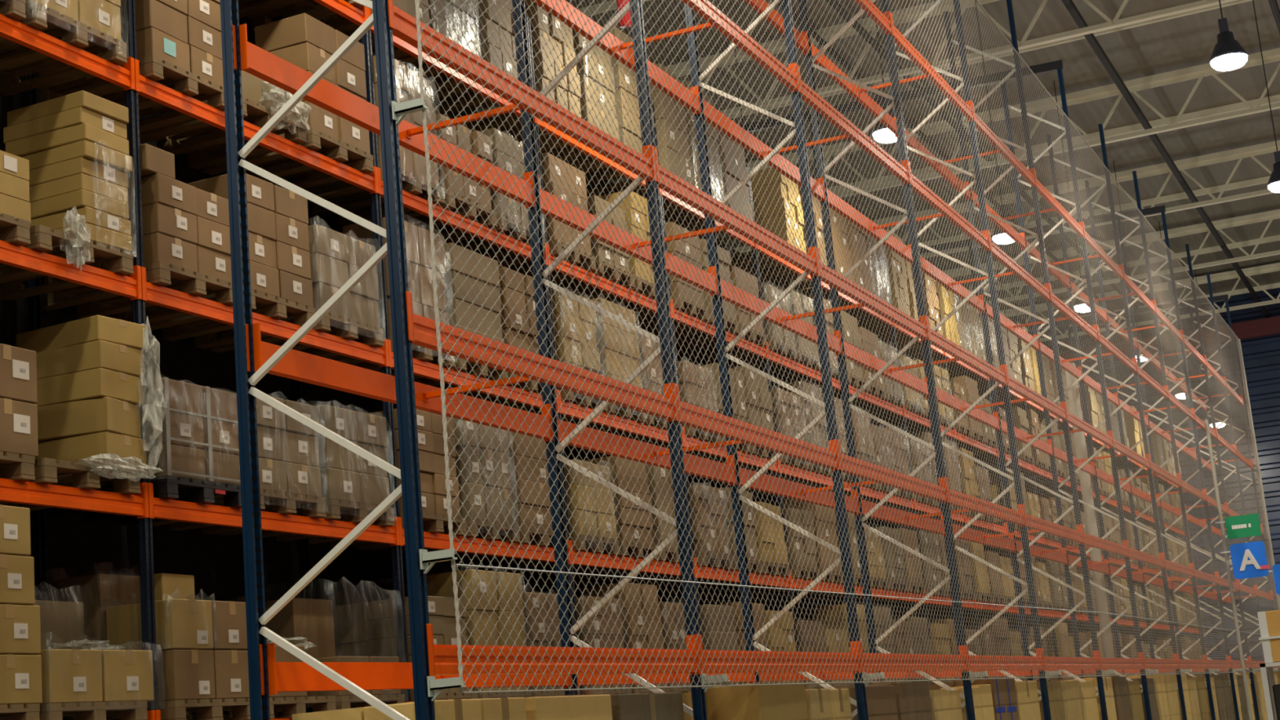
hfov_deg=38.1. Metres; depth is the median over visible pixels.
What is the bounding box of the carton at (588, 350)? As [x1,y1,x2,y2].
[581,342,600,372]
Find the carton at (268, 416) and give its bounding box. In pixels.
[255,395,285,430]
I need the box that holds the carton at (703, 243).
[699,238,731,266]
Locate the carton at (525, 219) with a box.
[520,203,528,226]
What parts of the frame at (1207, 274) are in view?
post, post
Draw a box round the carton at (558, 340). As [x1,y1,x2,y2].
[555,337,582,366]
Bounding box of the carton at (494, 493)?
[483,485,501,523]
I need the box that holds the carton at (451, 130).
[435,113,457,145]
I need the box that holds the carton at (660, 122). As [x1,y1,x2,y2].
[655,118,679,152]
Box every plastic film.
[48,638,125,649]
[58,207,90,271]
[81,453,162,481]
[137,315,166,474]
[260,81,311,134]
[266,636,315,653]
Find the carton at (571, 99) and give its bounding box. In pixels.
[566,91,581,117]
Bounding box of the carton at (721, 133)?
[717,129,743,148]
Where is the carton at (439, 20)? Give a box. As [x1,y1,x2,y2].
[393,15,458,46]
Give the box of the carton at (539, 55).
[533,52,555,81]
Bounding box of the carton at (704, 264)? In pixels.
[700,253,730,279]
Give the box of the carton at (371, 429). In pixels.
[355,411,387,447]
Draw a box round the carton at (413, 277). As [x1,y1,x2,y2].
[384,256,420,303]
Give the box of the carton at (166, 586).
[138,573,195,602]
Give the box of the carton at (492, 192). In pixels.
[489,188,517,201]
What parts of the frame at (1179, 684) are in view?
post, post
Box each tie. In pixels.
[738,59,1063,132]
[919,204,1165,254]
[1025,294,1228,331]
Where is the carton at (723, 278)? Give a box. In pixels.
[702,266,733,284]
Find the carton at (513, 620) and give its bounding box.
[496,611,526,646]
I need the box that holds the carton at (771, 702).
[706,681,808,719]
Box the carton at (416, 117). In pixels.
[408,95,436,133]
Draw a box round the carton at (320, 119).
[272,100,340,140]
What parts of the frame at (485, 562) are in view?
post, post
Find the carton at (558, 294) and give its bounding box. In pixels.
[551,288,578,318]
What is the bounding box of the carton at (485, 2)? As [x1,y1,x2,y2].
[477,0,501,25]
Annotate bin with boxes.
[1272,684,1279,719]
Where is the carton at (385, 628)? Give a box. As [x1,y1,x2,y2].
[367,615,444,639]
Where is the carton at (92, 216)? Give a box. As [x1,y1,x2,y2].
[30,206,131,235]
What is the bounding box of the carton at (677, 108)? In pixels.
[674,101,687,134]
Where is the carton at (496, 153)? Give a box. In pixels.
[491,149,518,177]
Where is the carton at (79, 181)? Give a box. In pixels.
[28,173,128,203]
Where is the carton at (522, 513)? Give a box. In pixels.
[513,502,552,530]
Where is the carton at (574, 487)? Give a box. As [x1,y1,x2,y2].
[566,484,596,512]
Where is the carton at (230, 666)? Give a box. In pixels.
[213,649,249,698]
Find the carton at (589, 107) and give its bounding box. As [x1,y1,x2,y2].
[546,99,619,141]
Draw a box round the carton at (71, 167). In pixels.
[28,156,128,188]
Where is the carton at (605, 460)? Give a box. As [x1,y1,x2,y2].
[582,456,646,478]
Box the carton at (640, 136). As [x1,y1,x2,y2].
[638,119,641,140]
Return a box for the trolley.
[1259,662,1279,719]
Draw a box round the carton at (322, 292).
[311,282,351,319]
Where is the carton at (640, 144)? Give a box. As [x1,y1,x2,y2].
[638,138,642,155]
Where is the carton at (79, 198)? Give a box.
[30,189,128,219]
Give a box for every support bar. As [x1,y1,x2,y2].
[406,104,522,139]
[423,376,533,402]
[441,675,466,678]
[618,22,713,52]
[635,225,731,250]
[654,440,744,458]
[673,672,688,677]
[768,134,847,154]
[785,303,866,322]
[803,480,877,495]
[857,75,927,93]
[873,213,942,231]
[889,358,959,373]
[906,508,970,521]
[937,150,999,165]
[952,271,1014,286]
[967,398,1028,408]
[983,529,1039,540]
[999,208,1054,222]
[1013,316,1067,329]
[1027,429,1080,439]
[1042,545,1093,555]
[1050,254,1098,265]
[1062,352,1111,364]
[1075,453,1124,463]
[1089,558,1135,564]
[1094,293,1134,301]
[1106,382,1146,389]
[1118,474,1157,480]
[1122,324,1164,332]
[1131,568,1161,573]
[1133,405,1176,413]
[1146,490,1178,497]
[1153,351,1190,358]
[1158,577,1188,583]
[1161,426,1199,433]
[1173,503,1209,511]
[1175,373,1212,380]
[1184,583,1220,590]
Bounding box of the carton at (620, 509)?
[613,506,653,528]
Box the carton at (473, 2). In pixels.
[457,0,479,21]
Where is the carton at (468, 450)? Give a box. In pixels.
[455,445,483,484]
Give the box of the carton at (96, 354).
[35,340,144,379]
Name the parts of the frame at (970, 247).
post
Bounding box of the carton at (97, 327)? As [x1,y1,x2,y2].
[16,315,145,352]
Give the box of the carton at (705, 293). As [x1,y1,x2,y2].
[702,290,733,306]
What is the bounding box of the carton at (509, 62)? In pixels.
[501,51,515,78]
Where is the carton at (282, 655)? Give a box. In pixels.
[246,644,306,697]
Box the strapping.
[164,377,239,482]
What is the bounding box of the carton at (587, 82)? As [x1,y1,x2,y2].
[579,73,616,116]
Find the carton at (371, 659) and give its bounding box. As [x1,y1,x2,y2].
[368,656,399,662]
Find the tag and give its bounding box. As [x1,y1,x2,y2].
[214,488,225,494]
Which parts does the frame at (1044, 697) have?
post, post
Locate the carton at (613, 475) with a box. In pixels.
[609,471,649,495]
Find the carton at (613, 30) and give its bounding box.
[608,26,631,43]
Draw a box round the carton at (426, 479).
[397,471,433,493]
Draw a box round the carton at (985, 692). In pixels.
[940,684,995,719]
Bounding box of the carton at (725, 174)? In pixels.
[722,172,750,204]
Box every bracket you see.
[391,97,427,124]
[418,548,457,573]
[426,675,466,701]
[700,673,729,692]
[862,671,885,686]
[968,671,988,683]
[1044,670,1062,679]
[1101,669,1115,678]
[1145,669,1158,676]
[1180,668,1191,675]
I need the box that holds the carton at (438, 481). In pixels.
[432,473,459,497]
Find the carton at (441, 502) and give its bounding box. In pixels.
[434,494,460,517]
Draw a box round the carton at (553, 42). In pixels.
[551,37,563,64]
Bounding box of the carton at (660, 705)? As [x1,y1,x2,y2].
[610,692,684,719]
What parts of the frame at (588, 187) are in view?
post, post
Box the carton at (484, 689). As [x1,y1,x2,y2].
[472,687,506,691]
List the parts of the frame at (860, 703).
post, post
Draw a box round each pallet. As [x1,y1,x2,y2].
[0,0,26,21]
[0,0,127,96]
[0,213,30,245]
[0,224,133,301]
[0,451,35,481]
[0,457,140,511]
[0,700,147,719]
[0,703,39,719]
[37,55,224,133]
[41,261,232,324]
[45,475,241,525]
[62,697,250,719]
[135,488,326,533]
[138,96,306,168]
[145,288,316,348]
[186,695,336,719]
[203,128,373,190]
[209,311,384,357]
[217,498,395,542]
[230,693,404,717]
[238,0,363,31]
[302,165,444,226]
[306,336,455,376]
[308,511,466,549]
[316,7,408,57]
[348,190,497,238]
[350,692,478,708]
[366,519,520,552]
[372,46,461,91]
[374,356,508,389]
[426,213,545,258]
[430,76,499,119]
[431,526,568,560]
[433,372,556,404]
[460,111,561,146]
[477,691,531,698]
[484,239,596,279]
[485,387,608,417]
[490,534,620,566]
[518,133,601,168]
[523,258,635,297]
[530,540,658,570]
[531,690,579,697]
[561,401,647,429]
[564,155,633,194]
[568,275,671,310]
[573,546,694,574]
[575,413,682,439]
[582,688,631,695]
[591,184,676,208]
[622,295,709,333]
[622,424,720,448]
[623,552,733,578]
[631,688,670,693]
[638,310,739,344]
[653,435,751,458]
[657,556,763,580]
[662,199,705,227]
[667,216,735,243]
[670,687,705,693]
[675,323,767,359]
[685,444,777,466]
[697,560,790,585]
[703,337,797,367]
[719,454,808,474]
[725,565,819,588]
[730,251,791,276]
[732,350,821,377]
[747,265,811,289]
[747,462,831,480]
[750,568,843,591]
[769,364,839,385]
[773,470,850,487]
[773,573,862,594]
[774,279,828,299]
[798,476,878,493]
[802,372,867,395]
[804,683,831,689]
[807,576,889,596]
[821,382,886,404]
[822,293,857,311]
[824,579,908,599]
[831,683,854,687]
[832,483,897,498]
[839,390,904,412]
[840,304,876,322]
[843,582,925,600]
[844,488,915,503]
[857,315,897,334]
[862,400,924,423]
[867,493,935,509]
[870,327,912,344]
[870,407,940,428]
[871,585,946,603]
[882,336,921,353]
[885,586,961,604]
[888,414,955,434]
[889,499,951,514]
[897,346,946,360]
[903,589,975,605]
[904,504,965,518]
[908,422,972,439]
[919,355,959,368]
[920,591,992,608]
[935,511,982,522]
[936,594,1005,609]
[937,514,995,525]
[938,363,973,377]
[939,680,955,683]
[942,429,985,446]
[948,370,985,383]
[951,435,998,451]
[962,595,1017,611]
[963,444,1010,458]
[965,598,1030,613]
[968,520,1020,533]
[973,452,1034,470]
[977,379,999,391]
[977,385,1010,399]
[979,527,1033,537]
[979,600,1042,613]
[985,393,1022,406]
[990,458,1046,472]
[991,600,1053,615]
[998,397,1033,408]
[1003,404,1044,414]
[1004,603,1065,616]
[1010,462,1051,477]
[1015,528,1044,540]
[1016,535,1061,546]
[1017,533,1056,543]
[1023,467,1066,483]
[1025,472,1076,488]
[1025,604,1069,617]
[1027,605,1084,618]
[1030,538,1074,548]
[1031,476,1080,492]
[1035,411,1053,420]
[1035,542,1079,551]
[1038,607,1088,619]
[1040,483,1093,495]
[1047,608,1097,621]
[1050,484,1102,497]
[1051,676,1073,679]
[1062,488,1109,500]
[1078,612,1126,623]
[1079,492,1116,505]
[1080,497,1125,508]
[1086,442,1106,449]
[1086,613,1133,624]
[1087,551,1118,559]
[1094,498,1129,511]
[1104,505,1144,516]
[1106,502,1138,513]
[1111,560,1137,567]
[1115,457,1133,466]
[1116,462,1137,469]
[1117,465,1145,473]
[1118,509,1151,519]
[1119,617,1161,627]
[1124,618,1167,628]
[1131,563,1153,570]
[1136,514,1164,524]
[1139,516,1168,525]
[1141,621,1184,630]
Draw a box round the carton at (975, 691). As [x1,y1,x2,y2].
[944,686,982,719]
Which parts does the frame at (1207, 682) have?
post, post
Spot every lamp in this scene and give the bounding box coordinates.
[734,48,746,164]
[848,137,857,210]
[871,2,905,142]
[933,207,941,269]
[974,0,1019,244]
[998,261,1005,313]
[1053,80,1096,312]
[1113,160,1150,360]
[1158,221,1191,399]
[1194,269,1226,427]
[1209,0,1248,71]
[1252,0,1279,192]
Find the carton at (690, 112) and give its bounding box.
[684,107,695,126]
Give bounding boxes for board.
[1258,635,1279,639]
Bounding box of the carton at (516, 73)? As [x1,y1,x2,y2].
[514,60,518,79]
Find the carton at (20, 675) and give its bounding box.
[0,653,42,704]
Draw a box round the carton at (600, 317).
[590,297,637,335]
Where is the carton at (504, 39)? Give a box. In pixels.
[498,26,512,57]
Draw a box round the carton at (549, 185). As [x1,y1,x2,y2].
[542,181,572,204]
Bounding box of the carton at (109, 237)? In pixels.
[57,222,132,252]
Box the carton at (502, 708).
[480,697,526,719]
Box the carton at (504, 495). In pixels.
[498,488,514,524]
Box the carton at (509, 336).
[502,328,528,351]
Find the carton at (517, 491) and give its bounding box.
[510,478,551,508]
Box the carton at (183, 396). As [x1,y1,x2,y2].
[147,377,203,417]
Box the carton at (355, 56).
[334,29,365,71]
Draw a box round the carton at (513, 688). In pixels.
[506,686,527,690]
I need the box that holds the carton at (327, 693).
[306,689,370,696]
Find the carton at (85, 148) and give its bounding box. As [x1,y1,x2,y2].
[20,139,132,173]
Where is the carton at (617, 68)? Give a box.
[613,66,635,96]
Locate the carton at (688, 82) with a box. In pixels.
[683,80,692,89]
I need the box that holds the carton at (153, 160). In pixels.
[139,143,175,178]
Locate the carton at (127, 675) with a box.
[101,649,154,702]
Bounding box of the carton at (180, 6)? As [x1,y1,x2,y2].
[120,0,187,15]
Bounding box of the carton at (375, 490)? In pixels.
[360,472,389,506]
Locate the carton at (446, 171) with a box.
[417,166,464,196]
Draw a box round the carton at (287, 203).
[273,185,308,224]
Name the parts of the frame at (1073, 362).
post, post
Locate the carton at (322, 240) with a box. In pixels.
[307,224,348,262]
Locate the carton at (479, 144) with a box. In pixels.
[471,130,493,162]
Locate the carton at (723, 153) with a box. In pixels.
[719,151,749,186]
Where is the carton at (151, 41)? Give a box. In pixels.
[96,26,190,71]
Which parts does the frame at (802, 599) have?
post, post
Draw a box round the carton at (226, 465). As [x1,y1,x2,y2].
[204,449,240,485]
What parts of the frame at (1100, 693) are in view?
post, post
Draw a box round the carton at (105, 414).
[37,396,141,441]
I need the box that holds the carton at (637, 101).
[635,97,653,126]
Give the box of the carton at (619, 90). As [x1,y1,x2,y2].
[613,87,637,116]
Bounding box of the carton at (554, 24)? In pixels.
[548,13,564,44]
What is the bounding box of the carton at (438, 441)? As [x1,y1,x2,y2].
[432,433,456,457]
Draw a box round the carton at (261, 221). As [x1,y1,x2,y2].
[247,202,275,240]
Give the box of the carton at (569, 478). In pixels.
[564,459,595,487]
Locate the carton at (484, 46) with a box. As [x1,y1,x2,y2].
[446,42,502,76]
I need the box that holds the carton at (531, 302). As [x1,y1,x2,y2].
[524,294,535,315]
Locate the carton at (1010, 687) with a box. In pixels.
[1003,677,1019,719]
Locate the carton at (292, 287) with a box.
[278,270,313,307]
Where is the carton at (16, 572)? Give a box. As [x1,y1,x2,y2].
[0,554,35,604]
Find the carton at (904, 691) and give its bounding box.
[867,681,917,719]
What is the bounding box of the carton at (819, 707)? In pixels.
[804,688,832,719]
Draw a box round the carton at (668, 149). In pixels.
[630,146,681,180]
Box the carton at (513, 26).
[511,9,515,36]
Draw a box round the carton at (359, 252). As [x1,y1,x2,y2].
[346,235,376,272]
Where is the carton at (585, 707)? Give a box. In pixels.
[524,693,612,719]
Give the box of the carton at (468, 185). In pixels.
[462,175,479,204]
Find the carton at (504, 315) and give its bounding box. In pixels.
[501,306,529,334]
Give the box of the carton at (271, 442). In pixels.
[257,425,285,462]
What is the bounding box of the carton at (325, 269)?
[309,253,348,288]
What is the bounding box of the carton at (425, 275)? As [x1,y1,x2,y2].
[418,265,446,311]
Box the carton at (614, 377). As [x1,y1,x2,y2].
[600,373,642,388]
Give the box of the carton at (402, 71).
[372,55,409,93]
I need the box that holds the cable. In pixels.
[455,564,1258,634]
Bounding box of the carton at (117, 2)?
[104,0,120,7]
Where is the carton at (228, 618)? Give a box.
[210,600,247,650]
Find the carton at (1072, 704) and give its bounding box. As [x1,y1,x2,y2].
[1055,680,1083,719]
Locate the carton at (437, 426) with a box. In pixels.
[430,413,454,437]
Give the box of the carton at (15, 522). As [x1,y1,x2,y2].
[0,504,31,555]
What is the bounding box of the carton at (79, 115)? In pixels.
[3,106,127,143]
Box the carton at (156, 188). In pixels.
[127,173,196,215]
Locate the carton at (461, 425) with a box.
[433,413,479,448]
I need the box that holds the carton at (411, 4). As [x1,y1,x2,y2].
[406,0,429,26]
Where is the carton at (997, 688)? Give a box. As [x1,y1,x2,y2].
[954,676,1008,719]
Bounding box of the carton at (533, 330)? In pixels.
[527,314,537,337]
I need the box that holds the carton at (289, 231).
[275,213,309,252]
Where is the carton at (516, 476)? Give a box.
[508,454,548,484]
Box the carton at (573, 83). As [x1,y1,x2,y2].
[566,70,581,98]
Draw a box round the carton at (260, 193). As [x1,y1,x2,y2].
[187,173,274,211]
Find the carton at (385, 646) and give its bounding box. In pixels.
[367,635,444,656]
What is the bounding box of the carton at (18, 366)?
[0,343,37,404]
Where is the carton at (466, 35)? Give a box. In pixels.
[457,28,481,57]
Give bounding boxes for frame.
[23,0,158,716]
[219,0,435,719]
[272,15,410,712]
[451,16,582,695]
[511,0,707,719]
[586,101,703,649]
[684,0,868,719]
[698,164,798,651]
[771,111,864,620]
[798,0,975,719]
[880,0,1051,719]
[885,258,935,678]
[911,293,982,653]
[943,0,1107,719]
[959,240,1026,677]
[980,346,1061,679]
[1000,68,1151,719]
[1024,423,1091,675]
[1046,123,1186,719]
[1052,321,1097,632]
[1069,426,1137,655]
[1084,170,1215,719]
[1117,211,1239,719]
[1117,418,1155,644]
[1151,244,1259,719]
[1155,445,1189,639]
[1168,273,1275,719]
[1188,299,1275,671]
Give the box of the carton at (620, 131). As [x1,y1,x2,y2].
[584,128,639,156]
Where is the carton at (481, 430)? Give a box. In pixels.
[477,423,495,450]
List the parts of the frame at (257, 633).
post, post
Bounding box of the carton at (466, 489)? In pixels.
[458,482,485,520]
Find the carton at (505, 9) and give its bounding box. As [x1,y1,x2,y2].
[499,3,512,34]
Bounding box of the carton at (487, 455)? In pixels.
[480,448,498,487]
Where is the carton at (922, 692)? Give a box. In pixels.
[870,678,932,719]
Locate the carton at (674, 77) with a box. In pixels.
[673,75,685,108]
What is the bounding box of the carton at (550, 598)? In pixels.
[546,593,559,617]
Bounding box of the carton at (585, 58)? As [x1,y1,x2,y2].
[574,47,615,93]
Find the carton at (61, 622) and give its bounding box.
[30,600,84,649]
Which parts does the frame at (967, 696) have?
post, post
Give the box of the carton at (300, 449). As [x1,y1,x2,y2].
[284,431,319,466]
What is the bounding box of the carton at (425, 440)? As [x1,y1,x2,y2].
[394,429,434,453]
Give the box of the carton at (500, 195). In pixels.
[478,192,520,222]
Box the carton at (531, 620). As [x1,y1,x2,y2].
[524,616,553,641]
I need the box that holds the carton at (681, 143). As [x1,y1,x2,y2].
[677,128,689,160]
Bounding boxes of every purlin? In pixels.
[579,0,649,16]
[727,0,1252,119]
[827,93,1279,193]
[906,175,1270,247]
[971,235,1279,293]
[1079,282,1279,316]
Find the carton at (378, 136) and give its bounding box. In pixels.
[377,115,413,139]
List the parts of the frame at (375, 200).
post, post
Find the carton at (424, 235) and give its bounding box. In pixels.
[417,226,446,274]
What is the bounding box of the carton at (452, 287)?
[444,270,502,313]
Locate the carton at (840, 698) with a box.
[829,688,852,719]
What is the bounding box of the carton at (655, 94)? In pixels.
[650,90,675,125]
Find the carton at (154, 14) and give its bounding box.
[120,0,187,44]
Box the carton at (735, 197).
[724,191,753,221]
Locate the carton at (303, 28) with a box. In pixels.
[254,13,335,55]
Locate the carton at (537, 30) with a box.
[530,28,552,58]
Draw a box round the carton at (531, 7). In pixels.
[524,4,550,35]
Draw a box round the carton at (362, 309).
[349,292,379,327]
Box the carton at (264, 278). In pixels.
[199,260,279,297]
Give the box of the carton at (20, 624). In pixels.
[0,604,40,654]
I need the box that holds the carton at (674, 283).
[651,281,704,306]
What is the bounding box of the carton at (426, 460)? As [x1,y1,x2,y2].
[395,450,435,473]
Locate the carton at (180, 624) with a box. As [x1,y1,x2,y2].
[106,598,213,651]
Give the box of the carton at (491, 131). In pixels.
[480,128,515,159]
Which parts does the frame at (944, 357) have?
post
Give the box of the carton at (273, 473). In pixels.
[258,457,287,493]
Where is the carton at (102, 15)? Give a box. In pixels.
[77,0,120,39]
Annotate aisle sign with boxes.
[1217,513,1261,538]
[1220,541,1270,579]
[1268,564,1279,594]
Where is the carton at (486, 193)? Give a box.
[478,183,491,209]
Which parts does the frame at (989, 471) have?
post, post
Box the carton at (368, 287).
[347,263,379,301]
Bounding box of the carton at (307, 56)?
[270,41,337,84]
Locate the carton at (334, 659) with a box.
[315,656,368,662]
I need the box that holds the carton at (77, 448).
[35,431,146,474]
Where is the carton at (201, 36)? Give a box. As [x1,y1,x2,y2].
[186,16,222,60]
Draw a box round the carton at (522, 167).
[517,161,524,179]
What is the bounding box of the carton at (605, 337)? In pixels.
[595,322,639,359]
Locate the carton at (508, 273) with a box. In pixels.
[498,266,524,293]
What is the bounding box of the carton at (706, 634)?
[702,631,737,650]
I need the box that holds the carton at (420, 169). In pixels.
[412,151,439,185]
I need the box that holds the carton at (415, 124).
[413,123,436,136]
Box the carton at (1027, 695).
[1014,680,1041,719]
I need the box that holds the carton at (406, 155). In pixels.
[346,138,413,174]
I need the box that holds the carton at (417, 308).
[350,297,422,342]
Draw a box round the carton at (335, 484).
[320,467,361,502]
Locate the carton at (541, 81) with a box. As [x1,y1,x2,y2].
[500,75,555,106]
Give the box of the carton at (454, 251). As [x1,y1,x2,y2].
[444,242,499,287]
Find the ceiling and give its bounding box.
[477,0,1279,324]
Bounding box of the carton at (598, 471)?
[593,463,610,490]
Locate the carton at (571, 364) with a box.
[537,361,582,390]
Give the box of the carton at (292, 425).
[283,400,319,436]
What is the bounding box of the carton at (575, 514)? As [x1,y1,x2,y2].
[549,509,597,538]
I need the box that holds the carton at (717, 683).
[706,681,740,685]
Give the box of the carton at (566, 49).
[561,44,577,73]
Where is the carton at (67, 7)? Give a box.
[25,0,78,21]
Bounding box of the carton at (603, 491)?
[595,487,614,515]
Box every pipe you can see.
[616,0,631,28]
[773,0,1137,333]
[826,0,1162,333]
[1061,0,1270,317]
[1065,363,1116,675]
[1268,0,1279,33]
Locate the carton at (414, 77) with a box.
[408,69,431,106]
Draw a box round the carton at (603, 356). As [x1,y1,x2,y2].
[598,347,640,383]
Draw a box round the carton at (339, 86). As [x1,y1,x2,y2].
[338,86,366,101]
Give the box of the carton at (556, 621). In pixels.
[551,617,560,641]
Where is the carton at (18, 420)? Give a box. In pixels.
[0,397,38,457]
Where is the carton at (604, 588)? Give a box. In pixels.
[580,582,641,608]
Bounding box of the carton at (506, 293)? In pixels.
[499,286,526,313]
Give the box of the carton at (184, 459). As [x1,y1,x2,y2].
[107,443,205,484]
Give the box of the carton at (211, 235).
[195,216,231,256]
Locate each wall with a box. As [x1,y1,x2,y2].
[0,14,1169,719]
[1001,287,1279,675]
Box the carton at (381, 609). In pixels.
[368,595,444,621]
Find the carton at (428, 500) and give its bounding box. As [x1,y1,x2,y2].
[368,492,435,515]
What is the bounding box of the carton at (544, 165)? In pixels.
[540,152,568,189]
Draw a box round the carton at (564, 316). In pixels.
[553,311,582,342]
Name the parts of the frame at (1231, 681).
post, post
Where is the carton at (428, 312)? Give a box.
[422,305,449,325]
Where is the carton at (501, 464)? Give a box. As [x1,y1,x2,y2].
[496,452,511,489]
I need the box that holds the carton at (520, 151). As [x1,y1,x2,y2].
[514,139,524,164]
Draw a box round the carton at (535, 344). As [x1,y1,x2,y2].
[527,335,538,354]
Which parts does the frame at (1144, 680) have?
post, post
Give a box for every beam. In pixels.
[0,13,135,90]
[0,240,142,300]
[0,478,149,518]
[134,58,378,194]
[141,266,389,367]
[146,710,155,719]
[148,483,399,546]
[155,702,408,719]
[232,23,535,208]
[245,322,553,441]
[259,642,572,695]
[314,0,368,26]
[368,8,537,124]
[377,167,548,265]
[387,0,657,182]
[387,339,559,413]
[398,516,571,564]
[405,290,679,422]
[426,623,702,677]
[531,0,700,115]
[537,118,661,193]
[537,174,718,295]
[546,244,672,318]
[555,404,736,485]
[558,390,684,446]
[569,540,696,577]
[577,672,755,685]
[653,146,820,276]
[661,189,756,248]
[671,298,768,359]
[675,383,840,471]
[681,0,799,92]
[683,426,779,473]
[694,557,791,588]
[698,634,862,673]
[702,92,825,201]
[719,268,842,355]
[737,455,860,515]
[744,0,809,55]
[756,244,830,292]
[758,671,878,682]
[766,342,840,391]
[778,458,851,493]
[790,573,863,597]
[797,65,911,184]
[810,42,897,137]
[817,248,929,340]
[826,184,912,265]
[838,291,894,327]
[838,440,949,502]
[842,333,928,398]
[848,384,905,417]
[853,0,893,35]
[859,485,915,510]
[859,640,969,671]
[860,496,945,536]
[871,587,926,604]
[880,670,962,679]
[890,13,974,121]
[893,322,946,355]
[903,406,955,439]
[905,129,971,199]
[908,160,991,251]
[915,499,965,523]
[920,255,985,313]
[925,590,976,608]
[927,315,1008,386]
[935,386,999,431]
[945,352,988,380]
[946,477,1026,526]
[951,523,1015,551]
[955,430,998,457]
[964,514,1007,533]
[966,644,1044,671]
[970,670,1031,676]
[971,190,1026,249]
[972,102,1036,186]
[976,600,1017,613]
[986,302,1039,351]
[988,378,1025,399]
[989,231,1052,301]
[997,450,1034,472]
[1000,418,1053,456]
[1006,364,1067,420]
[1007,527,1044,544]
[1015,540,1067,564]
[1017,604,1053,617]
[1023,504,1084,543]
[1025,400,1056,419]
[1026,240,1070,288]
[1032,669,1081,675]
[1034,466,1065,485]
[1035,169,1085,237]
[1040,342,1083,381]
[1042,649,1101,670]
[1043,537,1075,552]
[1049,284,1099,341]
[1052,609,1084,621]
[1053,445,1096,476]
[1057,416,1084,434]
[1065,480,1093,494]
[1066,281,1106,320]
[1066,402,1114,447]
[1067,554,1109,574]
[1074,549,1102,559]
[1082,524,1129,557]
[1083,373,1119,406]
[1083,669,1123,674]
[1084,225,1124,279]
[1084,432,1109,448]
[1084,614,1098,622]
[1092,489,1117,506]
[1096,467,1131,493]
[1097,326,1137,373]
[1098,650,1145,669]
[1101,554,1124,565]
[1106,314,1137,349]
[1109,564,1143,582]
[1109,617,1133,626]
[1112,432,1151,468]
[1116,504,1137,516]
[1119,400,1149,427]
[1123,267,1156,313]
[1123,668,1155,673]
[1127,540,1165,568]
[1130,459,1146,471]
[1130,563,1146,570]
[1131,485,1160,507]
[1133,622,1154,628]
[1136,360,1169,399]
[1137,342,1161,373]
[1137,511,1155,524]
[1142,652,1180,669]
[1143,573,1172,589]
[1145,566,1162,577]
[1149,420,1171,442]
[1149,453,1182,486]
[1154,623,1169,630]
[1155,300,1183,342]
[1157,668,1183,672]
[1160,501,1182,519]
[1164,368,1186,393]
[1164,554,1195,575]
[1166,573,1182,582]
[1167,385,1195,421]
[1173,527,1184,536]
[1173,582,1193,594]
[1173,626,1189,632]
[1175,439,1196,460]
[1177,653,1208,669]
[1180,474,1207,501]
[1181,577,1196,584]
[1182,333,1207,366]
[1186,390,1206,410]
[1186,514,1207,529]
[1188,628,1204,634]
[1189,668,1204,671]
[1193,563,1219,584]
[1194,411,1217,439]
[1196,587,1217,599]
[1197,457,1216,472]
[1205,357,1226,386]
[1205,488,1229,514]
[1206,655,1232,668]
[1207,525,1226,538]
[1216,427,1236,455]
[1217,594,1235,604]
[1218,577,1240,590]
[1225,377,1244,405]
[1227,504,1246,515]
[1231,656,1252,668]
[1235,447,1253,469]
[1239,580,1258,595]
[1250,656,1266,668]
[1257,586,1274,600]
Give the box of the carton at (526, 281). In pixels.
[524,275,534,297]
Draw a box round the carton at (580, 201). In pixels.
[571,193,587,212]
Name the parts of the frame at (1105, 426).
post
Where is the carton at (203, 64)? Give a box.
[189,45,223,87]
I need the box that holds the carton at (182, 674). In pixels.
[156,649,215,702]
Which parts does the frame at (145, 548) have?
post, post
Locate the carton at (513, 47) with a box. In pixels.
[511,34,516,61]
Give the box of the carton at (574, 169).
[566,163,586,199]
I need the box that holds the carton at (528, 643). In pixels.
[526,641,551,646]
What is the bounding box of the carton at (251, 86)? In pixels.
[201,70,272,108]
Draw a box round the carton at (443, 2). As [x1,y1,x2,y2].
[427,0,457,27]
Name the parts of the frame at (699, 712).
post, post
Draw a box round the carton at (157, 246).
[101,232,197,272]
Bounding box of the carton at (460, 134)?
[455,124,472,153]
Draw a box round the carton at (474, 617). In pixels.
[464,609,498,645]
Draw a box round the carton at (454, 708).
[363,698,481,719]
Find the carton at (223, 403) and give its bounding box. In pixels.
[202,386,237,424]
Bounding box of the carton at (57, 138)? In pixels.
[5,123,128,156]
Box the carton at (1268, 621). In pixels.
[1257,609,1279,637]
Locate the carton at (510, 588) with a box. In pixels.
[495,571,523,612]
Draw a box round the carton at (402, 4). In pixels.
[369,0,407,13]
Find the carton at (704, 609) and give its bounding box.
[699,604,735,632]
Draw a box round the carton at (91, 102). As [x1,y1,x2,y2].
[7,90,128,126]
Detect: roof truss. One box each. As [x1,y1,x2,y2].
[484,0,1236,134]
[732,140,1279,282]
[745,48,1279,197]
[857,208,1279,317]
[1000,262,1279,342]
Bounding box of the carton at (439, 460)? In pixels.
[431,453,456,477]
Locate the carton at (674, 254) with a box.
[668,251,702,269]
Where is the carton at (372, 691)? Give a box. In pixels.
[370,689,400,694]
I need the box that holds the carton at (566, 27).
[561,22,573,50]
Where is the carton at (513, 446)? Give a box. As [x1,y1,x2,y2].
[507,431,546,461]
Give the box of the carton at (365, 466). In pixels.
[357,442,387,477]
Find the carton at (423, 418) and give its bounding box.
[368,408,431,432]
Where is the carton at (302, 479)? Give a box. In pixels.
[285,462,321,497]
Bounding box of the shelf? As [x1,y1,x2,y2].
[1259,662,1279,667]
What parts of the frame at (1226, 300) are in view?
post, post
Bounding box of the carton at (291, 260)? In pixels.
[275,241,311,279]
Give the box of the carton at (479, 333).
[451,324,504,342]

